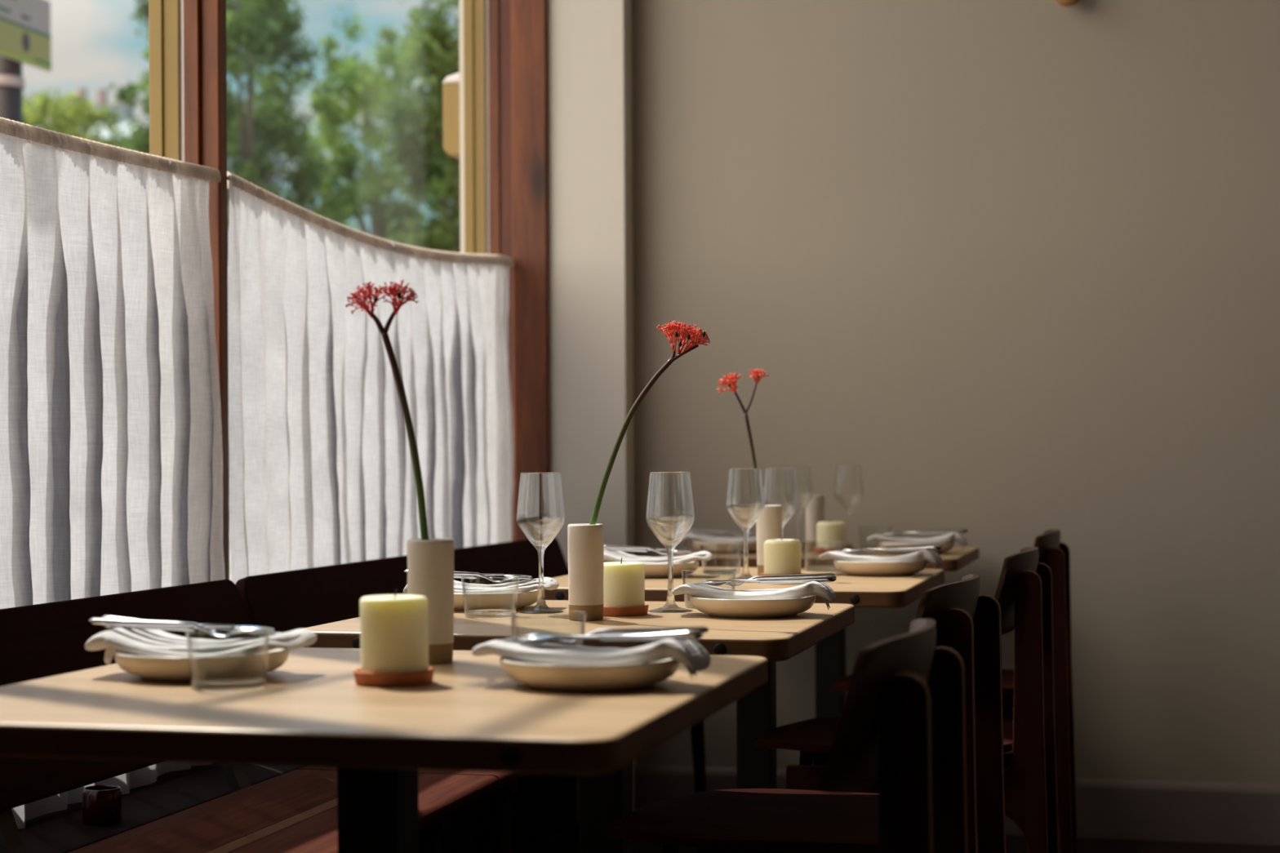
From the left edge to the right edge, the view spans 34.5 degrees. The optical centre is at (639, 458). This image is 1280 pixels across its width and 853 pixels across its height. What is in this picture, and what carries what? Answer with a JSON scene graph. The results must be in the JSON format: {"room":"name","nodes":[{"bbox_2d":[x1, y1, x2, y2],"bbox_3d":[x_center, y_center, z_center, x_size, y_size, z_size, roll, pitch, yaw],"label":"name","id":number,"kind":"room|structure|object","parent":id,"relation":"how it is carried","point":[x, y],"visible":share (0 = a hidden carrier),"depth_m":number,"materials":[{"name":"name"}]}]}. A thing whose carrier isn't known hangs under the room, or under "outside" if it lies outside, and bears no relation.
{"room":"restaurant dining room","nodes":[
{"label":"restaurant dining room","id":0,"kind":"room"},
{"bbox_2d":[440,773,576,852],"bbox_3d":[-1.365,0.790,1.448,0.320,0.400,8.545,0,0,14],"label":"wall","id":1,"kind":"structure","parent":0,"point":[544,806],"depth_m":5.15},
{"bbox_2d":[18,763,303,852],"bbox_3d":[-1.337,0.575,1.440,0.300,0.030,8.544,0,0,14],"label":"trim ledge","id":2,"kind":"object","parent":1,"relation":"on","point":[64,831],"depth_m":3.30,"materials":[{"name":"wood"}]},
{"bbox_2d":[81,785,121,825],"bbox_3d":[-0.823,0.530,3.155,0.059,0.054,0.059,0,0,14],"label":"jar","id":3,"kind":"object","parent":2,"relation":"on","point":[101,804],"visible":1,"depth_m":3.13,"materials":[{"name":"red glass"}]},
{"bbox_2d":[148,0,201,165],"bbox_3d":[-1.090,-1.082,2.967,0.100,3.340,1.830,0,0,14],"label":"window","id":4,"kind":"structure","parent":1,"relation":"in","point":[163,15],"depth_m":3.85,"materials":[{"name":"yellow wood"}]},
{"bbox_2d":[0,116,225,829],"bbox_3d":[-0.996,0.010,2.960,0.074,1.095,1.777,0,0,15],"label":"cafe curtain","id":5,"kind":"object","parent":4,"relation":"hanging from","point":[111,450],"visible":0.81,"depth_m":3.42,"materials":[{"name":"white fabric"}]},
{"bbox_2d":[200,0,229,579],"bbox_3d":[-0.804,-1.099,3.857,0.049,3.310,0.035,0,0,14],"label":"trim","id":6,"kind":"structure","parent":1,"relation":"attached to","point":[213,12],"depth_m":3.84,"materials":[{"name":"brown wood"}]},
{"bbox_2d":[179,0,500,254],"bbox_3d":[-0.648,-1.084,4.734,0.100,3.340,1.812,0,0,14],"label":"window","id":7,"kind":"structure","parent":1,"relation":"in","point":[474,78],"depth_m":5.61,"materials":[{"name":"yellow wood"}]},
{"bbox_2d":[226,171,514,584],"bbox_3d":[-0.558,0.006,4.718,0.068,1.098,1.758,0,0,14],"label":"cafe curtain","id":8,"kind":"object","parent":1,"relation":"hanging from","point":[321,473],"visible":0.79,"depth_m":4.47,"materials":[{"name":"white fabric"}]},
{"bbox_2d":[498,0,514,541],"bbox_3d":[-0.364,-1.101,5.594,0.039,3.310,0.010,0,0,14],"label":"trim","id":9,"kind":"structure","parent":1,"relation":"attached to","point":[504,6],"depth_m":5.59,"materials":[{"name":"brown wood"}]},
{"bbox_2d":[511,0,549,541],"bbox_3d":[-0.299,-1.101,5.573,0.098,3.310,0.020,0,0,14],"label":"window frame","id":10,"kind":"structure","parent":1,"relation":"attached to","point":[529,49],"depth_m":5.56,"materials":[{"name":"brown wood"}]},
{"bbox_2d":[458,0,635,823],"bbox_3d":[-0.257,-0.977,5.622,0.463,3.920,0.095,0,0,14],"label":"wall pier","id":11,"kind":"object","parent":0,"point":[589,42],"visible":0.33,"depth_m":5.55,"materials":[{"name":"paint"}]},
{"bbox_2d":[530,823,1279,852],"bbox_3d":[1.655,1.013,0.742,6.560,0.080,8.840,0,0,14],"label":"floor","id":12,"kind":"structure","parent":0,"point":[566,842],"depth_m":5.19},
{"bbox_2d":[0,579,499,852],"bbox_3d":[-0.774,0.598,2.369,0.502,0.779,2.422,0,0,14],"label":"bench","id":13,"kind":"object","parent":12,"relation":"on","point":[294,811],"visible":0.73,"depth_m":3.03,"materials":[{"name":"brown wood"}]},
{"bbox_2d":[0,647,768,852],"bbox_3d":[-0.286,0.609,2.147,0.727,0.750,0.747,0,0,14],"label":"dining table","id":14,"kind":"object","parent":12,"relation":"on","point":[311,710],"visible":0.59,"depth_m":1.90,"materials":[{"name":"brown wood"}]},
{"bbox_2d":[114,648,289,682],"bbox_3d":[-0.472,0.220,2.228,0.186,0.029,0.186,0,0,10],"label":"plate","id":15,"kind":"object","parent":14,"relation":"on","point":[170,669],"visible":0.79,"depth_m":2.15,"materials":[{"name":"white ceramic"}]},
{"bbox_2d":[84,626,317,665],"bbox_3d":[-0.475,0.202,2.226,0.239,0.046,0.116,0,0,10],"label":"napkin","id":16,"kind":"object","parent":15,"relation":"on","point":[148,642],"visible":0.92,"depth_m":2.19,"materials":[{"name":"fabric"}]},
{"bbox_2d":[88,617,272,637],"bbox_3d":[-0.494,0.181,2.215,0.200,0.020,0.023,0,0,7],"label":"fork","id":17,"kind":"object","parent":16,"relation":"on","point":[108,621],"visible":0.98,"depth_m":2.21,"materials":[{"name":"silver metal"}]},
{"bbox_2d":[101,614,274,634],"bbox_3d":[-0.493,0.181,2.253,0.200,0.019,0.030,0,0,15],"label":"spoon","id":18,"kind":"object","parent":16,"relation":"on","point":[237,627],"visible":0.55,"depth_m":2.25,"materials":[{"name":"silver metal"}]},
{"bbox_2d":[232,625,274,634],"bbox_3d":[-0.419,0.186,2.234,0.046,0.007,0.030,3,1,12],"label":"bowl","id":19,"kind":"object","parent":18,"relation":"on","point":[238,627],"depth_m":2.24,"materials":[{"name":"silver metal"}]},
{"bbox_2d":[99,624,282,634],"bbox_3d":[-0.485,0.182,2.230,0.214,0.014,0.012,0,0,13],"label":"knife","id":20,"kind":"object","parent":16,"relation":"on","point":[158,628],"visible":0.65,"depth_m":2.23,"materials":[{"name":"silver metal"}]},
{"bbox_2d":[185,626,270,690],"bbox_3d":[-0.422,0.205,2.115,0.086,0.059,0.086,0,0,14],"label":"tumbler","id":21,"kind":"object","parent":14,"relation":"on","point":[222,682],"visible":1,"depth_m":2.10,"materials":[{"name":"clear glass"}]},
{"bbox_2d":[353,666,434,687],"bbox_3d":[-0.256,0.226,2.145,0.083,0.014,0.083,0,0,14],"label":"terracotta saucer","id":22,"kind":"object","parent":14,"relation":"on","point":[424,677],"visible":0.83,"depth_m":2.11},
{"bbox_2d":[360,589,428,673],"bbox_3d":[-0.256,0.182,2.144,0.070,0.094,0.071,0,0,14],"label":"pillar candle","id":23,"kind":"object","parent":22,"relation":"on","point":[394,636],"visible":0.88,"depth_m":2.11,"materials":[{"name":"beige wax"}]},
{"bbox_2d":[406,538,453,664],"bbox_3d":[-0.240,0.163,2.365,0.054,0.141,0.054,0,0,14],"label":"bud vase","id":24,"kind":"object","parent":14,"relation":"on","point":[430,563],"visible":0.77,"depth_m":2.34,"materials":[{"name":"beige ceramic"}]},
{"bbox_2d":[345,279,429,540],"bbox_3d":[-0.285,0.008,2.376,0.109,0.426,0.064,0,0,14],"label":"flower","id":25,"kind":"object","parent":24,"relation":"in","point":[397,304],"visible":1,"depth_m":2.38,"materials":[{"name":"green plant"}]},
{"bbox_2d":[499,656,679,691],"bbox_3d":[-0.051,0.218,2.120,0.186,0.029,0.186,0,0,18],"label":"plate","id":26,"kind":"object","parent":14,"relation":"on","point":[614,677],"visible":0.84,"depth_m":2.04,"materials":[{"name":"white ceramic"}]},
{"bbox_2d":[471,636,711,679],"bbox_3d":[-0.047,0.202,2.123,0.238,0.042,0.113,0,0,18],"label":"napkin","id":27,"kind":"object","parent":26,"relation":"on","point":[691,654],"visible":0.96,"depth_m":2.08,"materials":[{"name":"fabric"}]},
{"bbox_2d":[508,632,701,640],"bbox_3d":[-0.039,0.182,2.116,0.214,0.015,0.012,0,0,21],"label":"knife","id":28,"kind":"object","parent":27,"relation":"on","point":[557,638],"visible":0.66,"depth_m":2.11,"materials":[{"name":"silver metal"}]},
{"bbox_2d":[515,629,702,644],"bbox_3d":[-0.031,0.180,2.098,0.200,0.019,0.030,0,0,17],"label":"spoon","id":29,"kind":"object","parent":27,"relation":"on","point":[694,634],"visible":1,"depth_m":2.08,"materials":[{"name":"silver metal"}]},
{"bbox_2d":[515,635,558,644],"bbox_3d":[-0.105,0.187,2.121,0.046,0.007,0.030,-4,-1,20],"label":"bowl","id":30,"kind":"object","parent":29,"relation":"on","point":[531,639],"depth_m":2.11,"materials":[{"name":"silver metal"}]},
{"bbox_2d":[519,626,708,644],"bbox_3d":[-0.027,0.182,2.130,0.200,0.020,0.023,0,0,15],"label":"fork","id":31,"kind":"object","parent":27,"relation":"on","point":[704,629],"visible":0.83,"depth_m":2.12,"materials":[{"name":"silver metal"}]},
{"bbox_2d":[235,537,706,852],"bbox_3d":[-0.239,0.595,4.507,0.502,0.779,1.978,0,0,14],"label":"bench","id":32,"kind":"object","parent":12,"relation":"on","point":[283,602],"visible":0.29,"depth_m":4.01,"materials":[{"name":"brown wood"}]},
{"bbox_2d":[304,600,854,852],"bbox_3d":[-0.066,0.607,3.041,0.688,0.750,0.659,0,0,14],"label":"dining table","id":33,"kind":"object","parent":12,"relation":"on","point":[604,799],"visible":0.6,"depth_m":2.91,"materials":[{"name":"brown wood"}]},
{"bbox_2d":[461,575,519,618],"bbox_3d":[-0.221,0.204,3.043,0.086,0.059,0.086,0,0,14],"label":"tumbler","id":34,"kind":"object","parent":33,"relation":"on","point":[482,613],"visible":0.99,"depth_m":3.02,"materials":[{"name":"clear glass"}]},
{"bbox_2d":[453,589,537,611],"bbox_3d":[-0.245,0.219,3.216,0.186,0.029,0.186,0,0,8],"label":"plate","id":35,"kind":"object","parent":33,"relation":"on","point":[506,601],"visible":0.48,"depth_m":3.14,"materials":[{"name":"white ceramic"}]},
{"bbox_2d":[403,577,559,594],"bbox_3d":[-0.249,0.202,3.213,0.241,0.043,0.120,0,0,8],"label":"napkin","id":36,"kind":"object","parent":35,"relation":"on","point":[549,584],"visible":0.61,"depth_m":3.17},
{"bbox_2d":[404,569,532,582],"bbox_3d":[-0.267,0.182,3.203,0.200,0.021,0.023,0,0,5],"label":"fork","id":37,"kind":"object","parent":36,"relation":"on","point":[455,573],"visible":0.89,"depth_m":3.20,"materials":[{"name":"silver metal"}]},
{"bbox_2d":[453,575,537,581],"bbox_3d":[-0.258,0.182,3.218,0.214,0.015,0.012,0,0,11],"label":"knife","id":38,"kind":"object","parent":36,"relation":"on","point":[455,576],"visible":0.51,"depth_m":3.21,"materials":[{"name":"silver metal"}]},
{"bbox_2d":[480,573,531,577],"bbox_3d":[-0.268,0.181,3.241,0.200,0.018,0.030,0,0,13],"label":"spoon","id":39,"kind":"object","parent":36,"relation":"on","point":[485,574],"visible":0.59,"depth_m":3.23,"materials":[{"name":"silver metal"}]},
{"bbox_2d":[502,573,531,577],"bbox_3d":[-0.192,0.186,3.224,0.046,0.007,0.030,3,1,10],"label":"bowl","id":40,"kind":"object","parent":39,"relation":"on","point":[504,575],"depth_m":3.23,"materials":[{"name":"silver metal"}]},
{"bbox_2d":[516,472,564,613],"bbox_3d":[-0.150,0.127,3.125,0.074,0.212,0.074,0,0,14],"label":"wine glass","id":41,"kind":"object","parent":33,"relation":"on","point":[540,513],"visible":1,"depth_m":3.10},
{"bbox_2d":[567,523,604,621],"bbox_3d":[-0.079,0.163,2.975,0.052,0.138,0.053,0,0,14],"label":"bud vase","id":42,"kind":"object","parent":33,"relation":"on","point":[585,541],"visible":0.99,"depth_m":2.95,"materials":[{"name":"beige ceramic"}]},
{"bbox_2d":[589,320,710,524],"bbox_3d":[0.003,0.011,2.987,0.200,0.419,0.055,0,0,8],"label":"stem","id":43,"kind":"object","parent":42,"relation":"in","point":[699,334],"visible":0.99,"depth_m":2.97,"materials":[{"name":"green plant"}]},
{"bbox_2d":[603,604,648,616],"bbox_3d":[-0.029,0.225,3.069,0.083,0.014,0.083,0,0,-26],"label":"terracotta saucer","id":44,"kind":"object","parent":33,"relation":"on","point":[642,610],"visible":0.65,"depth_m":3.03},
{"bbox_2d":[603,557,644,606],"bbox_3d":[-0.029,0.188,3.069,0.071,0.081,0.071,0,0,34],"label":"pillar candle","id":45,"kind":"object","parent":44,"relation":"on","point":[624,582],"visible":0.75,"depth_m":3.04,"materials":[{"name":"beige wax"}]},
{"bbox_2d":[645,471,694,613],"bbox_3d":[0.046,0.126,3.131,0.074,0.212,0.074,0,0,14],"label":"wine glass","id":46,"kind":"object","parent":33,"relation":"on","point":[670,515],"visible":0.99,"depth_m":3.10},
{"bbox_2d":[681,568,736,608],"bbox_3d":[0.108,0.202,3.214,0.086,0.059,0.086,0,0,14],"label":"tumbler","id":47,"kind":"object","parent":33,"relation":"on","point":[688,604],"visible":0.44,"depth_m":3.21,"materials":[{"name":"clear glass"}]},
{"bbox_2d":[689,595,815,617],"bbox_3d":[0.167,0.217,3.050,0.186,0.029,0.186,0,0,11],"label":"plate","id":48,"kind":"object","parent":33,"relation":"on","point":[726,608],"visible":0.84,"depth_m":2.98,"materials":[{"name":"white ceramic"}]},
{"bbox_2d":[671,581,835,609],"bbox_3d":[0.170,0.200,3.053,0.241,0.043,0.120,0,0,11],"label":"napkin","id":49,"kind":"object","parent":48,"relation":"on","point":[823,590],"visible":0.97,"depth_m":3.01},
{"bbox_2d":[693,577,823,584],"bbox_3d":[0.179,0.180,3.047,0.214,0.015,0.012,0,0,14],"label":"knife","id":50,"kind":"object","parent":49,"relation":"on","point":[785,578],"visible":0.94,"depth_m":3.04,"materials":[{"name":"silver metal"}]},
{"bbox_2d":[699,573,834,586],"bbox_3d":[0.189,0.180,3.062,0.200,0.021,0.023,0,0,8],"label":"fork","id":51,"kind":"object","parent":49,"relation":"on","point":[797,575],"visible":0.66,"depth_m":3.06,"materials":[{"name":"silver metal"}]},
{"bbox_2d":[700,574,835,586],"bbox_3d":[0.187,0.178,3.024,0.200,0.018,0.030,0,0,16],"label":"spoon","id":52,"kind":"object","parent":49,"relation":"on","point":[831,578],"visible":1,"depth_m":3.02,"materials":[{"name":"silver metal"}]},
{"bbox_2d":[700,580,731,586],"bbox_3d":[0.113,0.184,3.045,0.046,0.007,0.030,-3,-1,13],"label":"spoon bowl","id":53,"kind":"object","parent":52,"relation":"on","point":[714,583],"depth_m":3.04,"materials":[{"name":"silver metal"}]},
{"bbox_2d":[544,567,944,788],"bbox_3d":[0.197,0.606,4.016,0.725,0.750,0.737,0,0,14],"label":"dining table","id":54,"kind":"object","parent":12,"relation":"on","point":[756,711],"visible":0.5,"depth_m":3.98,"materials":[{"name":"brown wood"}]},
{"bbox_2d":[604,560,699,577],"bbox_3d":[0.024,0.217,4.066,0.186,0.029,0.186,0,0,11],"label":"plate","id":55,"kind":"object","parent":54,"relation":"on","point":[651,571],"visible":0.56,"depth_m":3.99,"materials":[{"name":"white ceramic"}]},
{"bbox_2d":[604,550,712,564],"bbox_3d":[0.021,0.200,4.065,0.239,0.046,0.116,0,0,11],"label":"napkin","id":56,"kind":"object","parent":55,"relation":"on","point":[610,556],"visible":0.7,"depth_m":4.03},
{"bbox_2d":[604,544,691,555],"bbox_3d":[0.001,0.179,4.054,0.200,0.020,0.023,0,0,8],"label":"fork","id":57,"kind":"object","parent":56,"relation":"on","point":[605,546],"visible":0.71,"depth_m":4.05,"materials":[{"name":"silver metal"}]},
{"bbox_2d":[604,548,697,553],"bbox_3d":[0.011,0.179,4.069,0.214,0.014,0.012,0,0,14],"label":"knife","id":58,"kind":"object","parent":56,"relation":"on","point":[609,549],"visible":0.65,"depth_m":4.07,"materials":[{"name":"silver metal"}]},
{"bbox_2d":[699,543,742,574],"bbox_3d":[0.163,0.202,4.150,0.086,0.059,0.086,0,0,14],"label":"tumbler","id":59,"kind":"object","parent":54,"relation":"on","point":[711,571],"visible":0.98,"depth_m":4.12,"materials":[{"name":"clear glass"}]},
{"bbox_2d":[726,468,764,580],"bbox_3d":[0.201,0.125,3.922,0.074,0.212,0.074,0,0,14],"label":"wine glass","id":60,"kind":"object","parent":54,"relation":"on","point":[745,502],"visible":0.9,"depth_m":3.90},
{"bbox_2d":[756,505,782,576],"bbox_3d":[0.254,0.161,4.050,0.050,0.139,0.050,0,0,14],"label":"bud vase","id":61,"kind":"object","parent":54,"relation":"on","point":[769,523],"visible":0.61,"depth_m":4.03,"materials":[{"name":"beige ceramic"}]},
{"bbox_2d":[716,368,768,468],"bbox_3d":[0.203,0.021,4.048,0.100,0.396,0.064,0,0,14],"label":"stem","id":62,"kind":"object","parent":61,"relation":"in","point":[734,377],"visible":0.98,"depth_m":4.05,"materials":[{"name":"red plant"}]},
{"bbox_2d":[763,467,799,538],"bbox_3d":[0.284,0.125,4.166,0.074,0.212,0.074,0,0,14],"label":"wine glass","id":63,"kind":"object","parent":54,"relation":"on","point":[780,484],"visible":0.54,"depth_m":4.14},
{"bbox_2d":[760,573,804,579],"bbox_3d":[0.268,0.223,3.884,0.083,0.014,0.083,0,0,24],"label":"terracotta saucer","id":64,"kind":"object","parent":54,"relation":"on","point":[761,574],"visible":0.16,"depth_m":3.86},
{"bbox_2d":[763,535,801,574],"bbox_3d":[0.268,0.185,3.883,0.070,0.082,0.070,0,0,-36],"label":"pillar candle","id":65,"kind":"object","parent":64,"relation":"on","point":[781,556],"visible":0.84,"depth_m":3.85,"materials":[{"name":"beige wax"}]},
{"bbox_2d":[802,541,844,571],"bbox_3d":[0.376,0.200,4.234,0.086,0.059,0.086,0,0,14],"label":"tumbler","id":66,"kind":"object","parent":54,"relation":"on","point":[810,568],"visible":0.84,"depth_m":4.21,"materials":[{"name":"clear glass"}]},
{"bbox_2d":[833,559,928,576],"bbox_3d":[0.476,0.215,4.086,0.186,0.029,0.186,0,0,19],"label":"plate","id":67,"kind":"object","parent":54,"relation":"on","point":[851,568],"visible":0.87,"depth_m":4.01,"materials":[{"name":"white ceramic"}]},
{"bbox_2d":[819,549,943,570],"bbox_3d":[0.480,0.199,4.088,0.238,0.042,0.113,0,0,19],"label":"napkin","id":68,"kind":"object","parent":67,"relation":"on","point":[932,557],"visible":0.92,"depth_m":4.04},
{"bbox_2d":[841,544,941,553],"bbox_3d":[0.495,0.178,4.064,0.200,0.019,0.030,0,0,18],"label":"spoon","id":69,"kind":"object","parent":68,"relation":"on","point":[937,547],"visible":1,"depth_m":4.05,"materials":[{"name":"silver metal"}]},
{"bbox_2d":[841,548,863,553],"bbox_3d":[0.422,0.184,4.088,0.046,0.007,0.030,-4,-1,21],"label":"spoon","id":70,"kind":"object","parent":69,"relation":"on","point":[851,551],"depth_m":4.08,"materials":[{"name":"silver metal"}]},
{"bbox_2d":[843,543,942,553],"bbox_3d":[0.500,0.179,4.095,0.200,0.020,0.023,0,0,16],"label":"fork","id":71,"kind":"object","parent":68,"relation":"on","point":[913,545],"visible":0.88,"depth_m":4.09,"materials":[{"name":"silver metal"}]},
{"bbox_2d":[605,574,1006,852],"bbox_3d":[0.241,0.576,2.970,0.549,0.812,0.437,0,0,18],"label":"dining chair","id":72,"kind":"object","parent":12,"relation":"on","point":[739,820],"visible":0.69,"depth_m":3.00,"materials":[{"name":"brown wood"}]},
{"bbox_2d":[659,546,978,718],"bbox_3d":[0.458,0.604,5.097,0.708,0.750,0.642,0,0,14],"label":"dining table","id":73,"kind":"object","parent":12,"relation":"on","point":[830,664],"visible":0.27,"depth_m":5.06,"materials":[{"name":"brown wood"}]},
{"bbox_2d":[691,540,756,553],"bbox_3d":[0.220,0.216,5.084,0.186,0.029,0.186,0,0,9],"label":"plate","id":74,"kind":"object","parent":73,"relation":"on","point":[711,547],"visible":0.64,"depth_m":5.01,"materials":[{"name":"white ceramic"}]},
{"bbox_2d":[679,532,756,547],"bbox_3d":[0.216,0.200,5.081,0.241,0.043,0.120,0,0,9],"label":"napkin","id":75,"kind":"object","parent":74,"relation":"on","point":[701,537],"visible":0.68,"depth_m":5.05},
{"bbox_2d":[688,530,756,534],"bbox_3d":[0.207,0.180,5.086,0.214,0.015,0.012,0,0,12],"label":"knife","id":76,"kind":"object","parent":75,"relation":"on","point":[695,531],"visible":0.62,"depth_m":5.09,"materials":[{"name":"silver metal"}]},
{"bbox_2d":[688,528,756,535],"bbox_3d":[0.198,0.180,5.071,0.200,0.021,0.023,0,0,6],"label":"fork","id":77,"kind":"object","parent":75,"relation":"on","point":[691,529],"visible":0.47,"depth_m":5.07,"materials":[{"name":"silver metal"}]},
{"bbox_2d":[786,466,813,551],"bbox_3d":[0.393,0.124,5.100,0.074,0.212,0.074,0,0,14],"label":"wine glass","id":78,"kind":"object","parent":73,"relation":"on","point":[804,477],"visible":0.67,"depth_m":5.07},
{"bbox_2d":[805,494,824,550],"bbox_3d":[0.441,0.161,5.200,0.048,0.138,0.048,0,0,14],"label":"bud vase","id":79,"kind":"object","parent":73,"relation":"on","point":[815,510],"visible":0.62,"depth_m":5.18,"materials":[{"name":"beige ceramic"}]},
{"bbox_2d":[813,546,848,553],"bbox_3d":[0.464,0.222,5.013,0.083,0.014,0.083,0,0,-16],"label":"terracotta saucer","id":80,"kind":"object","parent":73,"relation":"on","point":[817,550],"visible":0.61,"depth_m":4.98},
{"bbox_2d":[816,518,845,547],"bbox_3d":[0.464,0.185,5.013,0.070,0.080,0.070,0,0,-16],"label":"pillar candle","id":81,"kind":"object","parent":80,"relation":"on","point":[828,534],"visible":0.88,"depth_m":4.98,"materials":[{"name":"beige wax"}]},
{"bbox_2d":[834,465,863,549],"bbox_3d":[0.523,0.123,5.163,0.074,0.212,0.074,0,0,14],"label":"wine glass","id":82,"kind":"object","parent":73,"relation":"on","point":[848,486],"visible":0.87,"depth_m":5.14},
{"bbox_2d":[876,541,954,554],"bbox_3d":[0.665,0.214,4.978,0.186,0.029,0.186,0,0,10],"label":"plate","id":83,"kind":"object","parent":73,"relation":"on","point":[946,546],"visible":0.49,"depth_m":4.92,"materials":[{"name":"white ceramic"}]},
{"bbox_2d":[866,532,966,549],"bbox_3d":[0.669,0.198,4.981,0.238,0.042,0.113,0,0,10],"label":"napkin","id":84,"kind":"object","parent":83,"relation":"on","point":[953,536],"visible":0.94,"depth_m":4.93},
{"bbox_2d":[882,528,964,536],"bbox_3d":[0.688,0.178,4.990,0.200,0.020,0.023,0,0,7],"label":"fork","id":85,"kind":"object","parent":84,"relation":"on","point":[927,530],"visible":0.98,"depth_m":4.99,"materials":[{"name":"silver metal"}]},
{"bbox_2d":[884,528,968,536],"bbox_3d":[0.686,0.176,4.952,0.200,0.019,0.030,0,0,15],"label":"spoon","id":86,"kind":"object","parent":84,"relation":"on","point":[965,530],"visible":1,"depth_m":4.95,"materials":[{"name":"silver metal"}]},
{"bbox_2d":[817,618,967,852],"bbox_3d":[0.060,0.577,2.136,0.549,0.812,0.437,0,0,16],"label":"dining chair","id":87,"kind":"object","parent":12,"relation":"on","point":[901,726],"visible":1,"depth_m":1.93,"materials":[{"name":"brown wood"}]},
{"bbox_2d":[753,546,1058,852],"bbox_3d":[0.501,0.574,3.869,0.549,0.812,0.437,0,0,15],"label":"dining chair","id":88,"kind":"object","parent":12,"relation":"on","point":[1024,592],"visible":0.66,"depth_m":3.67,"materials":[{"name":"brown wood"}]},
{"bbox_2d":[831,528,1077,852],"bbox_3d":[0.731,0.573,4.797,0.549,0.812,0.437,0,0,14],"label":"dining chair","id":89,"kind":"object","parent":12,"relation":"on","point":[1054,553],"visible":0.26,"depth_m":4.59,"materials":[{"name":"brown wood"}]},
{"bbox_2d":[631,0,1279,784],"bbox_3d":[2.717,-0.993,4.988,6.540,3.920,0.120,0,0,14],"label":"wall","id":90,"kind":"structure","parent":0,"point":[1012,265],"depth_m":5.37,"materials":[{"name":"beige paint"}]},
{"bbox_2d":[635,764,1279,845],"bbox_3d":[2.887,0.891,4.878,5.977,0.150,0.016,0,0,14],"label":"baseboard","id":91,"kind":"structure","parent":90,"relation":"attached to","point":[1108,809],"depth_m":5.27,"materials":[{"name":"grey paint"}]},
{"bbox_2d":[1055,0,1079,6],"bbox_3d":[1.100,-1.194,5.294,0.074,0.074,0.071,0,0,14],"label":"peg","id":92,"kind":"object","parent":90,"relation":"attached to","point":[1063,2],"visible":1,"depth_m":5.27,"materials":[{"name":"brown wood"}]},
{"label":"outside","id":93,"kind":"structure","parent":0,"visible":0},
{"bbox_2d":[229,536,231,581],"bbox_3d":[-21.501,1.302,41.462,58.140,0.100,110.000,0,0,14],"label":"pavement","id":94,"kind":"structure","parent":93,"point":[230,559],"depth_m":22.74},
{"bbox_2d":[0,0,51,122],"bbox_3d":[-3.154,-1.050,10.019,0.200,4.400,0.810,0,0,14],"label":"street sign","id":95,"kind":"object","parent":94,"relation":"on","point":[25,37],"visible":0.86,"depth_m":10.14,"materials":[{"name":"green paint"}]},
{"bbox_2d":[22,86,134,150],"bbox_3d":[-8.406,-2.132,29.958,2.665,6.628,2.834,0,0,-19],"label":"street tree","id":96,"kind":"object","parent":94,"relation":"on","point":[77,113],"visible":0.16,"depth_m":29.34,"materials":[{"name":"green plant"}]},
{"bbox_2d":[75,88,133,123],"bbox_3d":[-12.888,-3.829,49.505,4.000,10.066,6.000,0,0,-6],"label":"house","id":97,"kind":"structure","parent":94,"relation":"on","point":[101,95],"depth_m":49.34,"materials":[{"name":"grey stone"}]},
{"bbox_2d":[75,88,88,102],"bbox_3d":[-13.393,-8.649,49.455,0.300,0.420,0.292,0,0,-6],"label":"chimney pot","id":98,"kind":"object","parent":97,"relation":"on","point":[81,91],"depth_m":49.35,"materials":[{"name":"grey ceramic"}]},
{"bbox_2d":[95,88,107,104],"bbox_3d":[-12.915,-8.652,49.505,0.300,0.420,0.292,0,0,-6],"label":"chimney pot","id":99,"kind":"object","parent":97,"relation":"on","point":[101,95],"depth_m":49.40,"materials":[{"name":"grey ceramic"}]},
{"bbox_2d":[115,88,128,104],"bbox_3d":[-12.438,-8.655,49.554,0.300,0.420,0.292,0,0,-6],"label":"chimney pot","id":100,"kind":"object","parent":97,"relation":"on","point":[119,103],"depth_m":49.43,"materials":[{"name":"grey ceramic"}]},
{"bbox_2d":[76,121,287,510],"bbox_3d":[-9.537,-2.826,41.864,3.800,8.022,4.600,0,0,4],"label":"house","id":101,"kind":"structure","parent":94,"relation":"on","point":[277,180],"depth_m":41.37,"materials":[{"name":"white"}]},
{"bbox_2d":[129,0,278,160],"bbox_3d":[-6.258,-3.522,30.350,2.225,9.381,2.187,0,0,14],"label":"street tree","id":102,"kind":"object","parent":94,"relation":"on","point":[230,3],"visible":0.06,"depth_m":30.19,"materials":[{"name":"green plant"}]},
{"bbox_2d":[109,0,384,242],"bbox_3d":[-4.734,-2.536,24.995,3.002,7.393,3.049,0,0,-39],"label":"street tree","id":103,"kind":"object","parent":94,"relation":"on","point":[258,41],"visible":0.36,"depth_m":24.71,"materials":[{"name":"green plant"}]},
{"bbox_2d":[287,5,455,244],"bbox_3d":[-3.792,-2.676,29.942,3.935,7.664,2.794,0,0,14],"label":"street tree","id":104,"kind":"object","parent":94,"relation":"on","point":[359,81],"visible":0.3,"depth_m":29.42,"materials":[{"name":"green plant"}]},
{"bbox_2d":[373,0,460,253],"bbox_3d":[-1.805,-2.297,23.802,2.504,6.883,2.380,0,0,-8],"label":"street tree","id":105,"kind":"object","parent":94,"relation":"on","point":[434,46],"visible":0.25,"depth_m":23.33,"materials":[{"name":"green plant"}]},
{"bbox_3d":[-0.259,-1.042,6.279,0.140,4.350,1.140,0,0,14],"label":"wall","id":106,"kind":"structure","parent":0,"visible":0},
{"bbox_2d":[442,72,459,159],"bbox_3d":[-0.481,-0.978,5.892,0.134,0.235,0.126,0,0,14],"label":"wall box","id":107,"kind":"object","parent":106,"relation":"attached to","point":[451,83],"visible":0.41,"depth_m":5.84,"materials":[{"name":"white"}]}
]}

